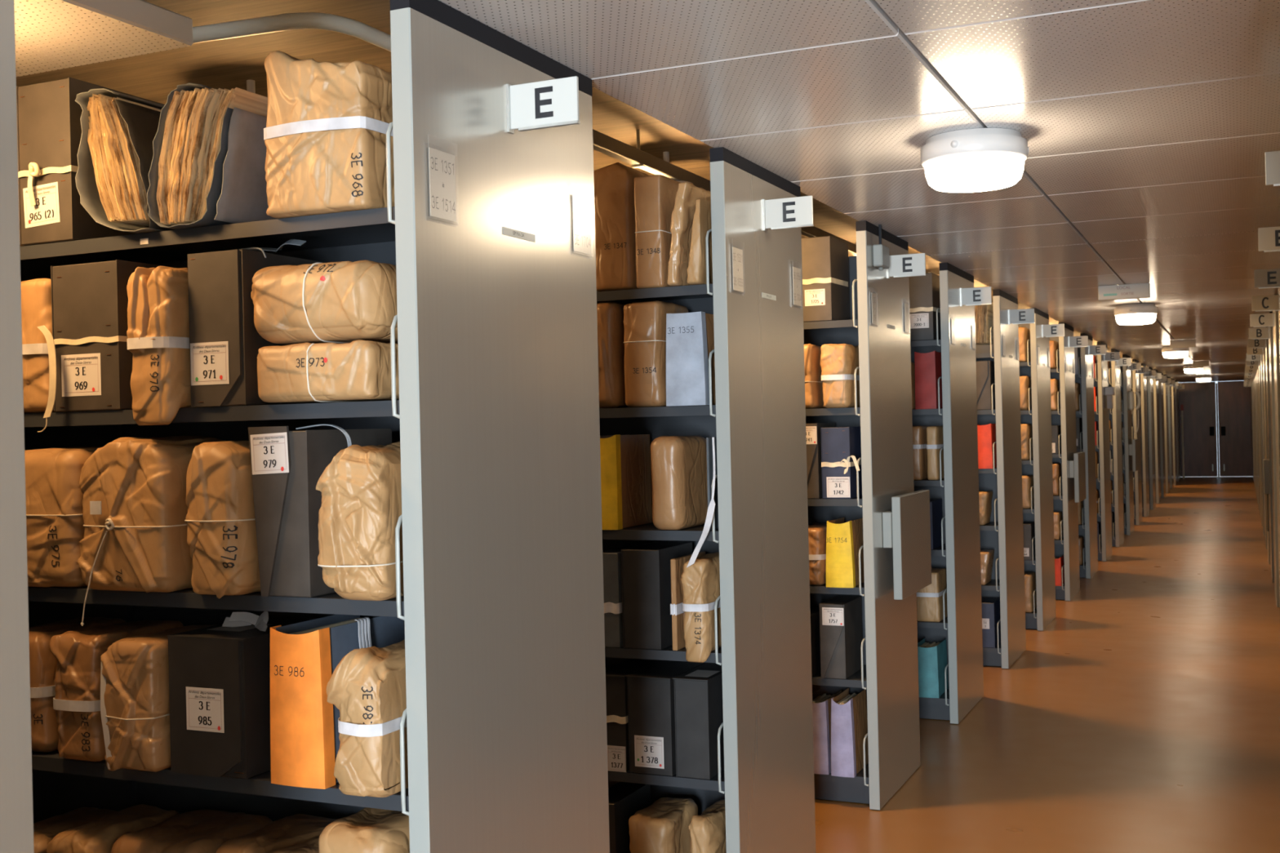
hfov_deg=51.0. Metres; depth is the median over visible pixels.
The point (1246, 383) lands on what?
shelving unit
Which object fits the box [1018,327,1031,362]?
parcel
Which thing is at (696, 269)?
parcel
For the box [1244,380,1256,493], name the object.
shelving unit
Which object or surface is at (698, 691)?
box
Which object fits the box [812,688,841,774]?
folder
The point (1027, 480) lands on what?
parcel
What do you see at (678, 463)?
parcel
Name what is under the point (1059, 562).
folder
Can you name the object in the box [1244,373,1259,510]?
shelving unit
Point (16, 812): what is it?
shelving unit
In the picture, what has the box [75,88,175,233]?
bundle
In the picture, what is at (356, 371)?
parcel
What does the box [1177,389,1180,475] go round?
wall
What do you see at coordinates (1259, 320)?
shelving unit
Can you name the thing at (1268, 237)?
sign
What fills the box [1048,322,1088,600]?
shelving unit
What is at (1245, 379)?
shelving unit
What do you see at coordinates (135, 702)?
parcel
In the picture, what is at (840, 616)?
box
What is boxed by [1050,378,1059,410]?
parcel
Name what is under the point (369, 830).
parcel
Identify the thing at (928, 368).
folder
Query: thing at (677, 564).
folder
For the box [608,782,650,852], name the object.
box
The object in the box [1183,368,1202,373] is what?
diffuser
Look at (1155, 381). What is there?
shelving unit
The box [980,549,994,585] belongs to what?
parcel
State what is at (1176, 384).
shelving unit
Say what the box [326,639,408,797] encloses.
parcel
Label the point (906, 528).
folding table
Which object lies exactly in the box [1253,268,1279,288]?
sign
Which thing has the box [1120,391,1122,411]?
parcel
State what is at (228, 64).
ceiling slab
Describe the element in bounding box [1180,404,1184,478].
post
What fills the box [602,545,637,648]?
box
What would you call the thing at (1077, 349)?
folder
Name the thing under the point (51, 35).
panel
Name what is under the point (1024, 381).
parcel
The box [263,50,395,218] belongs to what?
parcel
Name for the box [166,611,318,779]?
box
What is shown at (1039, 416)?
shelving unit
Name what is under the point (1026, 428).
parcel
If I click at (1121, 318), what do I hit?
diffuser
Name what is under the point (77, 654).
parcel
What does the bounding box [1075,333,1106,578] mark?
shelving unit
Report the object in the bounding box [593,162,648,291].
parcel
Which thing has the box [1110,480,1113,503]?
parcel
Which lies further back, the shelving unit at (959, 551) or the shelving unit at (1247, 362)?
the shelving unit at (1247, 362)
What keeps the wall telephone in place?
attached to the shelving unit at (1127, 469)
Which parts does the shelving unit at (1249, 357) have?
panel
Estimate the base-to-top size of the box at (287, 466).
0.316 m
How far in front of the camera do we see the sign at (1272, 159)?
3.48 m
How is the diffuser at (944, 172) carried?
attached to the ceiling lamp at (975, 159)
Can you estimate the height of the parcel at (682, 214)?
0.293 m
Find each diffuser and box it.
[924,153,1024,192]
[1115,313,1155,324]
[1162,351,1188,358]
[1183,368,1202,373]
[1195,377,1210,382]
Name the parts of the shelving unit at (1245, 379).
panel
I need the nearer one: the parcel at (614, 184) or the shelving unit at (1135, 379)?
the parcel at (614, 184)
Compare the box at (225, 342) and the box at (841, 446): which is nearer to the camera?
the box at (225, 342)
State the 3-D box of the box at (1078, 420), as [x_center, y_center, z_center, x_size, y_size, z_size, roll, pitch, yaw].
[4.089,0.066,12.580,0.095,0.290,0.252,-1,0,24]
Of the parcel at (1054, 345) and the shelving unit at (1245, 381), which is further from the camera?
the shelving unit at (1245, 381)
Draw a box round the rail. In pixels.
[592,128,856,256]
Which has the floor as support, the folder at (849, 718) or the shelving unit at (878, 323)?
the shelving unit at (878, 323)
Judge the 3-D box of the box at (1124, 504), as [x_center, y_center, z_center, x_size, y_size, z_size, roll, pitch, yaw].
[6.105,1.117,17.016,0.092,0.261,0.252,-1,0,24]
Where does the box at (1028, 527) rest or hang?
on the shelving unit at (1039, 416)
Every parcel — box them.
[20,278,56,413]
[24,446,102,587]
[28,617,125,752]
[33,807,116,852]
[46,804,179,852]
[49,619,183,761]
[77,435,224,626]
[100,624,217,772]
[111,809,272,852]
[126,266,191,425]
[184,440,261,598]
[215,813,336,852]
[250,260,398,344]
[257,339,399,403]
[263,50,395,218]
[315,441,404,600]
[318,807,409,852]
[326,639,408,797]
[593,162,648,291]
[596,301,629,408]
[622,300,688,407]
[628,797,697,852]
[634,174,680,288]
[650,435,707,529]
[666,182,711,286]
[680,552,721,662]
[687,199,712,284]
[688,799,726,852]
[804,343,826,408]
[808,522,826,585]
[820,343,860,408]
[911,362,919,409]
[912,426,928,479]
[916,568,947,622]
[926,426,944,479]
[978,490,992,525]
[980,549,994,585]
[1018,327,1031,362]
[1019,376,1031,410]
[1020,423,1033,460]
[1022,475,1034,508]
[1024,571,1036,612]
[1049,340,1058,368]
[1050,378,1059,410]
[1052,462,1062,495]
[1053,511,1062,539]
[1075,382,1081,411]
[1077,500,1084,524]
[1078,536,1084,564]
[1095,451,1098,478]
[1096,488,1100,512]
[1107,360,1110,382]
[1109,420,1111,442]
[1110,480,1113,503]
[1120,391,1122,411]
[1122,473,1124,494]
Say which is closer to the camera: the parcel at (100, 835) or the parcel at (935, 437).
the parcel at (100, 835)
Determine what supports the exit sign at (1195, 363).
attached to the ceiling at (1148, 126)
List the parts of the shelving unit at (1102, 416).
rail, panel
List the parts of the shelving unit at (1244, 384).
panel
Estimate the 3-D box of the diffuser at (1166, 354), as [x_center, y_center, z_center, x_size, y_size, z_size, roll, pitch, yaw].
[6.011,-0.801,15.052,0.268,0.068,0.268,-1,0,24]
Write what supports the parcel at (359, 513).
on the shelving unit at (488, 234)
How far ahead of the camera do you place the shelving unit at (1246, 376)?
22.09 m
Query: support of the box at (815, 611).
on the shelving unit at (878, 323)
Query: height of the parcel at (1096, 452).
0.285 m
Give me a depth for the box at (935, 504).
6.73 m
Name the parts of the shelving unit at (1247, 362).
panel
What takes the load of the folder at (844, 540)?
on the shelving unit at (878, 323)
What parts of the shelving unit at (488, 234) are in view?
shelf, shelf, shelf, shelf, rail, panel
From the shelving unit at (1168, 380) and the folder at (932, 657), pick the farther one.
the shelving unit at (1168, 380)
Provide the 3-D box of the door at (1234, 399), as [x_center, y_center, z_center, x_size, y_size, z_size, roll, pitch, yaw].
[14.158,0.052,31.808,0.788,2.264,0.110,-1,0,24]
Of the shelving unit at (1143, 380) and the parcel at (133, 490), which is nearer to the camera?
the parcel at (133, 490)
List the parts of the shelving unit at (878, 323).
shelf, shelf, shelf, shelf, shelf, shelf, rail, panel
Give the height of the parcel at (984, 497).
0.207 m
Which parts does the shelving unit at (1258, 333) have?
panel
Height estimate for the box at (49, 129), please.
0.324 m
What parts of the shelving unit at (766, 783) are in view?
shelf, shelf, shelf, shelf, shelf, rail, panel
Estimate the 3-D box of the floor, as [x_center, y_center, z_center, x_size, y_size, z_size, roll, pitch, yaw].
[4.726,1.429,14.498,7.900,0.060,39.700,-1,0,24]
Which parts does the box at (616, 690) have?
lid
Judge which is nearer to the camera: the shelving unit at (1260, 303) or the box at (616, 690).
the box at (616, 690)
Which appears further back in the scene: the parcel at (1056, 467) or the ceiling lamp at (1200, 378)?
the ceiling lamp at (1200, 378)
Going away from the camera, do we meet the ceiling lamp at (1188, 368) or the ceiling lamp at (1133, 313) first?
the ceiling lamp at (1133, 313)
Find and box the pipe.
[192,12,391,52]
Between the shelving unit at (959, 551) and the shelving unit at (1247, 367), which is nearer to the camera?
the shelving unit at (959, 551)
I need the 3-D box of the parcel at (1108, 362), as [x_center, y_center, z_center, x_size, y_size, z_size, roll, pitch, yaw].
[5.372,-0.651,15.507,0.124,0.274,0.262,-1,0,24]
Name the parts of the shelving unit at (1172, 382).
panel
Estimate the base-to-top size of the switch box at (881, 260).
0.180 m
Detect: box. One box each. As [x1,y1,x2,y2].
[16,76,164,245]
[36,259,179,432]
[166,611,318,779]
[187,239,324,407]
[248,424,391,597]
[600,434,652,529]
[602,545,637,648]
[605,659,659,772]
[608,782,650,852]
[621,542,692,649]
[626,660,704,776]
[666,311,715,406]
[672,662,724,779]
[801,235,849,322]
[805,422,835,498]
[809,606,821,677]
[819,595,862,679]
[820,426,862,498]
[872,224,889,270]
[908,272,941,341]
[929,498,942,549]
[975,360,995,409]
[981,597,1000,648]
[1022,521,1035,559]
[1051,425,1061,453]
[1075,417,1082,448]
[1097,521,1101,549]
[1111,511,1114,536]
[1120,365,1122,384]
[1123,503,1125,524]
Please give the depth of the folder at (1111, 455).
15.38 m
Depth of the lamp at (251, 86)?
3.88 m
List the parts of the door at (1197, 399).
handle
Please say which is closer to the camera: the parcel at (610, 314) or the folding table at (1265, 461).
the parcel at (610, 314)
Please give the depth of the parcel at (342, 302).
2.41 m
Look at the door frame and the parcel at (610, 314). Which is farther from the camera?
the door frame
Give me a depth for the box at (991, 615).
8.09 m
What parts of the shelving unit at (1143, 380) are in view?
panel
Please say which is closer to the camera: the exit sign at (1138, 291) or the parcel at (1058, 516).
the exit sign at (1138, 291)
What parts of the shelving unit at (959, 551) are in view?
shelf, shelf, shelf, shelf, shelf, shelf, rail, panel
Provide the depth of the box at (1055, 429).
10.98 m
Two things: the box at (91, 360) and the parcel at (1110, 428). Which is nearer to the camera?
the box at (91, 360)
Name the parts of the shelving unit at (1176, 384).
panel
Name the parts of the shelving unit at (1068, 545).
shelf, shelf, shelf, shelf, shelf, shelf, rail, panel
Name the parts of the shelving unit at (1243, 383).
panel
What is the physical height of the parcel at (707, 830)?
0.269 m
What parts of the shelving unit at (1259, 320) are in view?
panel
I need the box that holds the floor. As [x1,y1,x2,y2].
[814,476,1279,852]
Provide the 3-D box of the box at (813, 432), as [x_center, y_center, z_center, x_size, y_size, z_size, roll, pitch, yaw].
[0.697,0.136,5.407,0.122,0.297,0.267,-1,0,24]
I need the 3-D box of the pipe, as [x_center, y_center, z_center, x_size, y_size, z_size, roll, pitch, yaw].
[-1.338,-0.931,3.425,1.921,0.038,0.683,-1,0,-2]
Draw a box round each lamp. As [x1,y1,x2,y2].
[246,79,255,93]
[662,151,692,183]
[920,128,1029,192]
[1114,303,1157,324]
[1161,346,1189,358]
[1182,364,1203,373]
[1195,374,1211,382]
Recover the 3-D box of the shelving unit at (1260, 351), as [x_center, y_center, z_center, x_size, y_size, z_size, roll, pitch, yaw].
[7.061,0.203,13.206,1.928,2.269,0.719,-1,0,24]
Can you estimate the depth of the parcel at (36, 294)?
2.71 m
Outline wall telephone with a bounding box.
[1128,391,1140,433]
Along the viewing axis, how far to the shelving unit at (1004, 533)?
8.23 m
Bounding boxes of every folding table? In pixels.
[882,489,931,599]
[1069,451,1086,502]
[1128,439,1138,471]
[1262,458,1270,531]
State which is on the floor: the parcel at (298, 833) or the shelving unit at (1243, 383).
the shelving unit at (1243, 383)
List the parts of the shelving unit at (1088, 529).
shelf, shelf, rail, panel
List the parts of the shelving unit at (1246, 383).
panel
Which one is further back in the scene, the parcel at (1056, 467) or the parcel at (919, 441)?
the parcel at (1056, 467)
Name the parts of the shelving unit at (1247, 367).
panel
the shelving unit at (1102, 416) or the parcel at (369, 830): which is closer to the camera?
the parcel at (369, 830)
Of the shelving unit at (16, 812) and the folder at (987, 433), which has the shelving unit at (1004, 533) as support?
the folder at (987, 433)
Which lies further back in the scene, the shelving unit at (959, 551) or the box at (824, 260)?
the shelving unit at (959, 551)
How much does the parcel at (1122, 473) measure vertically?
0.277 m
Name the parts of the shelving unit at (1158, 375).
panel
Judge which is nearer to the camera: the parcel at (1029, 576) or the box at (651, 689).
the box at (651, 689)
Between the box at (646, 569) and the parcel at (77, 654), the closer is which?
the parcel at (77, 654)
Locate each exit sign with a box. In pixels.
[1097,283,1150,300]
[1169,338,1195,348]
[1192,360,1208,367]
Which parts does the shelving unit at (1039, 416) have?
shelf, shelf, shelf, shelf, shelf, shelf, rail, panel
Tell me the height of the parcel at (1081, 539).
0.261 m
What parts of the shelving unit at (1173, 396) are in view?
panel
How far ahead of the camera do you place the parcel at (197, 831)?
2.71 m
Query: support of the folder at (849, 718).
on the shelving unit at (878, 323)
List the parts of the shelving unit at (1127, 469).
rail, panel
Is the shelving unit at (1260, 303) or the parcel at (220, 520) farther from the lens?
the shelving unit at (1260, 303)
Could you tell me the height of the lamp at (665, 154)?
0.260 m
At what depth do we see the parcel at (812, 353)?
5.29 m
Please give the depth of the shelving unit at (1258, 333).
10.30 m
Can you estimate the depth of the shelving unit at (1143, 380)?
19.92 m
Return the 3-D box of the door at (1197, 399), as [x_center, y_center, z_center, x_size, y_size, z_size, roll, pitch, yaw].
[13.379,0.070,32.158,0.818,2.264,0.110,-1,0,24]
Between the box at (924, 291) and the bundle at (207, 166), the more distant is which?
the box at (924, 291)
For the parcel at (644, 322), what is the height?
0.308 m
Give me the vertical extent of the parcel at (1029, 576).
0.274 m
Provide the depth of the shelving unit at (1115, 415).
15.47 m
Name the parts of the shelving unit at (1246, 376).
panel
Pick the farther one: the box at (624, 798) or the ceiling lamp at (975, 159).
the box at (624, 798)
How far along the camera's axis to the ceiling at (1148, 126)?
3.40 m
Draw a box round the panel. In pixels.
[14,0,192,76]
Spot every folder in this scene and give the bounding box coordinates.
[270,614,404,789]
[670,551,705,650]
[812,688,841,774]
[826,517,864,587]
[831,688,868,777]
[914,351,942,408]
[917,638,947,697]
[977,423,996,468]
[1054,555,1064,586]
[1074,346,1080,374]
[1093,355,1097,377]
[1093,386,1097,411]
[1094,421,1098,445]
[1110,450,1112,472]
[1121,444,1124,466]
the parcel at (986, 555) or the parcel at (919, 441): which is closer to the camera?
the parcel at (919, 441)
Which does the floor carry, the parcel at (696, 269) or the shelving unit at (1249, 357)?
the shelving unit at (1249, 357)
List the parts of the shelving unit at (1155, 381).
panel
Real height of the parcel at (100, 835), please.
0.211 m
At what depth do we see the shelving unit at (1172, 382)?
25.64 m
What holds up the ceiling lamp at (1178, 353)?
attached to the ceiling at (1148, 126)
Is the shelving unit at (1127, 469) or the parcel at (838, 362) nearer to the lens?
the parcel at (838, 362)
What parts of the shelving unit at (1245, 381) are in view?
panel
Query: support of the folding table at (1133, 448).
attached to the shelving unit at (1127, 469)
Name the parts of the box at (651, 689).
lid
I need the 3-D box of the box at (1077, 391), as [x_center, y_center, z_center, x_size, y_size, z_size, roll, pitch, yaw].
[4.069,-0.277,12.581,0.120,0.267,0.258,-1,0,24]
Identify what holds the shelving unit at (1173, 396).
on the floor
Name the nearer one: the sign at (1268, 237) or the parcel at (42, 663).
the parcel at (42, 663)
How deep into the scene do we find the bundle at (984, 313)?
8.08 m
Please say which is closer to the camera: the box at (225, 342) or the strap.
the box at (225, 342)
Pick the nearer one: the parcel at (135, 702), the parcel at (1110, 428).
the parcel at (135, 702)
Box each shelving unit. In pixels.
[0,0,34,852]
[20,0,609,852]
[596,146,816,852]
[803,220,925,809]
[910,262,991,724]
[975,289,1035,668]
[1017,307,1064,631]
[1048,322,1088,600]
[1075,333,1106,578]
[1093,341,1119,561]
[1108,348,1131,546]
[1120,354,1141,534]
[1130,359,1148,525]
[1139,363,1155,516]
[1146,366,1161,510]
[1152,369,1166,503]
[1158,372,1170,497]
[1163,374,1174,493]
[1167,377,1178,488]
[1171,378,1181,484]
[1174,380,1184,481]
[1243,382,1253,481]
[1244,367,1261,517]
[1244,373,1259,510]
[1244,375,1257,497]
[1244,375,1257,503]
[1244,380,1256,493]
[1244,382,1255,488]
[1244,383,1254,484]
[1245,358,1264,536]
[1245,365,1262,526]
[1246,353,1267,549]
[1247,346,1270,564]
[1248,311,1279,607]
[1248,326,1274,582]
[1249,293,1279,602]
[1251,287,1279,354]
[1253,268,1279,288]
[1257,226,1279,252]
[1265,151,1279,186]
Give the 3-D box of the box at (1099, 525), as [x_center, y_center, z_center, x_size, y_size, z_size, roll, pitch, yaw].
[4.758,1.140,14.015,0.095,0.273,0.252,-1,0,24]
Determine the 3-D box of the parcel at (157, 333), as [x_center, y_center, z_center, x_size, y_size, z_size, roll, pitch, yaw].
[-0.873,-0.159,2.663,0.124,0.310,0.298,-1,0,24]
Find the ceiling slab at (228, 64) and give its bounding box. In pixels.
[16,0,1153,370]
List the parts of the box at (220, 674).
lid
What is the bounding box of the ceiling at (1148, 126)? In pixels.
[438,0,1279,382]
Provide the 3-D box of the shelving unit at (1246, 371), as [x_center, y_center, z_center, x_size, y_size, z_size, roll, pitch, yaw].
[9.729,0.146,19.158,1.928,2.269,0.719,-1,0,24]
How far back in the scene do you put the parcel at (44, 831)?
2.87 m
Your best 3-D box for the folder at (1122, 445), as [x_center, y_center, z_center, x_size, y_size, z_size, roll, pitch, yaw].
[6.075,0.375,17.009,0.109,0.275,0.236,-1,0,24]
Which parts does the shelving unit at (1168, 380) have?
panel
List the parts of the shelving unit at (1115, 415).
rail, panel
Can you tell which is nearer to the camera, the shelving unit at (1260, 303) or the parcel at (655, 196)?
the parcel at (655, 196)
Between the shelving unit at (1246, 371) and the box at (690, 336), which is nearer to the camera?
the box at (690, 336)
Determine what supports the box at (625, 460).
on the shelving unit at (766, 783)
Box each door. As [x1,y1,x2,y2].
[1178,382,1217,476]
[1217,380,1253,476]
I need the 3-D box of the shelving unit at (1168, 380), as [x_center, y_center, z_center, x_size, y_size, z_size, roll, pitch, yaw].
[7.792,0.198,25.287,4.182,2.269,0.719,-1,0,24]
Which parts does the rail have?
hanger rod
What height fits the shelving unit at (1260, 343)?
2.269 m
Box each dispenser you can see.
[1104,386,1115,408]
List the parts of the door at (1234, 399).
handle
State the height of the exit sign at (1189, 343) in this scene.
0.086 m
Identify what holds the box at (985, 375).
on the shelving unit at (1004, 533)
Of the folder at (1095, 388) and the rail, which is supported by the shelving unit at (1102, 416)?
the folder at (1095, 388)
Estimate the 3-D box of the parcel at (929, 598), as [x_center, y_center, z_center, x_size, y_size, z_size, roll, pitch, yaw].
[1.476,0.848,6.778,0.126,0.249,0.256,-1,0,24]
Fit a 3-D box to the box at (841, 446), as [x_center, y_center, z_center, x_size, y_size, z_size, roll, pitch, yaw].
[0.833,0.141,5.338,0.158,0.280,0.282,-1,0,24]
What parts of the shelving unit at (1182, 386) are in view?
panel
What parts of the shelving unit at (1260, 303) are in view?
panel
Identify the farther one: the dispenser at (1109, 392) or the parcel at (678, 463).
the dispenser at (1109, 392)
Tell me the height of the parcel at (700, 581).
0.289 m
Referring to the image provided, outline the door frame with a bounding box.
[1215,382,1219,476]
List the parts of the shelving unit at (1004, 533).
shelf, shelf, shelf, shelf, shelf, shelf, rail, panel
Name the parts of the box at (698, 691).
lid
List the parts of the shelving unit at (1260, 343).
panel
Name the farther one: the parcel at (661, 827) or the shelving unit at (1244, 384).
the shelving unit at (1244, 384)
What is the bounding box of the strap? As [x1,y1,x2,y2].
[686,436,718,567]
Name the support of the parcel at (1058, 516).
on the shelving unit at (1068, 545)
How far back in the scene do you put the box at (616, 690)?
3.91 m
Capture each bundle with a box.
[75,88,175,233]
[146,83,275,229]
[974,302,993,345]
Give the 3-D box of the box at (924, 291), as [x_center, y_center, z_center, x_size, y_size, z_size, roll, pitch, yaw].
[1.433,-0.596,6.796,0.160,0.334,0.275,-1,0,24]
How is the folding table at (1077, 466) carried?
attached to the shelving unit at (1068, 545)
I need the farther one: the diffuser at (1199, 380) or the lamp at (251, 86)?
the diffuser at (1199, 380)
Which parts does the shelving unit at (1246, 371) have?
panel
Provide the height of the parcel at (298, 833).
0.227 m
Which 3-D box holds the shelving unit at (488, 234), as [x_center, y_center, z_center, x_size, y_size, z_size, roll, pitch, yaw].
[-1.996,0.408,3.446,4.182,2.269,0.719,-1,0,24]
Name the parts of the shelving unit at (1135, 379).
panel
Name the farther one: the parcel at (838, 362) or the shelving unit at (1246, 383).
the shelving unit at (1246, 383)
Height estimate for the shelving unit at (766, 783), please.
2.269 m
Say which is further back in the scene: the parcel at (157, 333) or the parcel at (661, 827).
the parcel at (661, 827)
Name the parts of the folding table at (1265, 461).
leg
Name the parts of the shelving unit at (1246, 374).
panel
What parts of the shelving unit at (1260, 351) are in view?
panel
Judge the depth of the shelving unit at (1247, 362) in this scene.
16.23 m
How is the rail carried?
hanging from the ceiling slab at (228, 64)

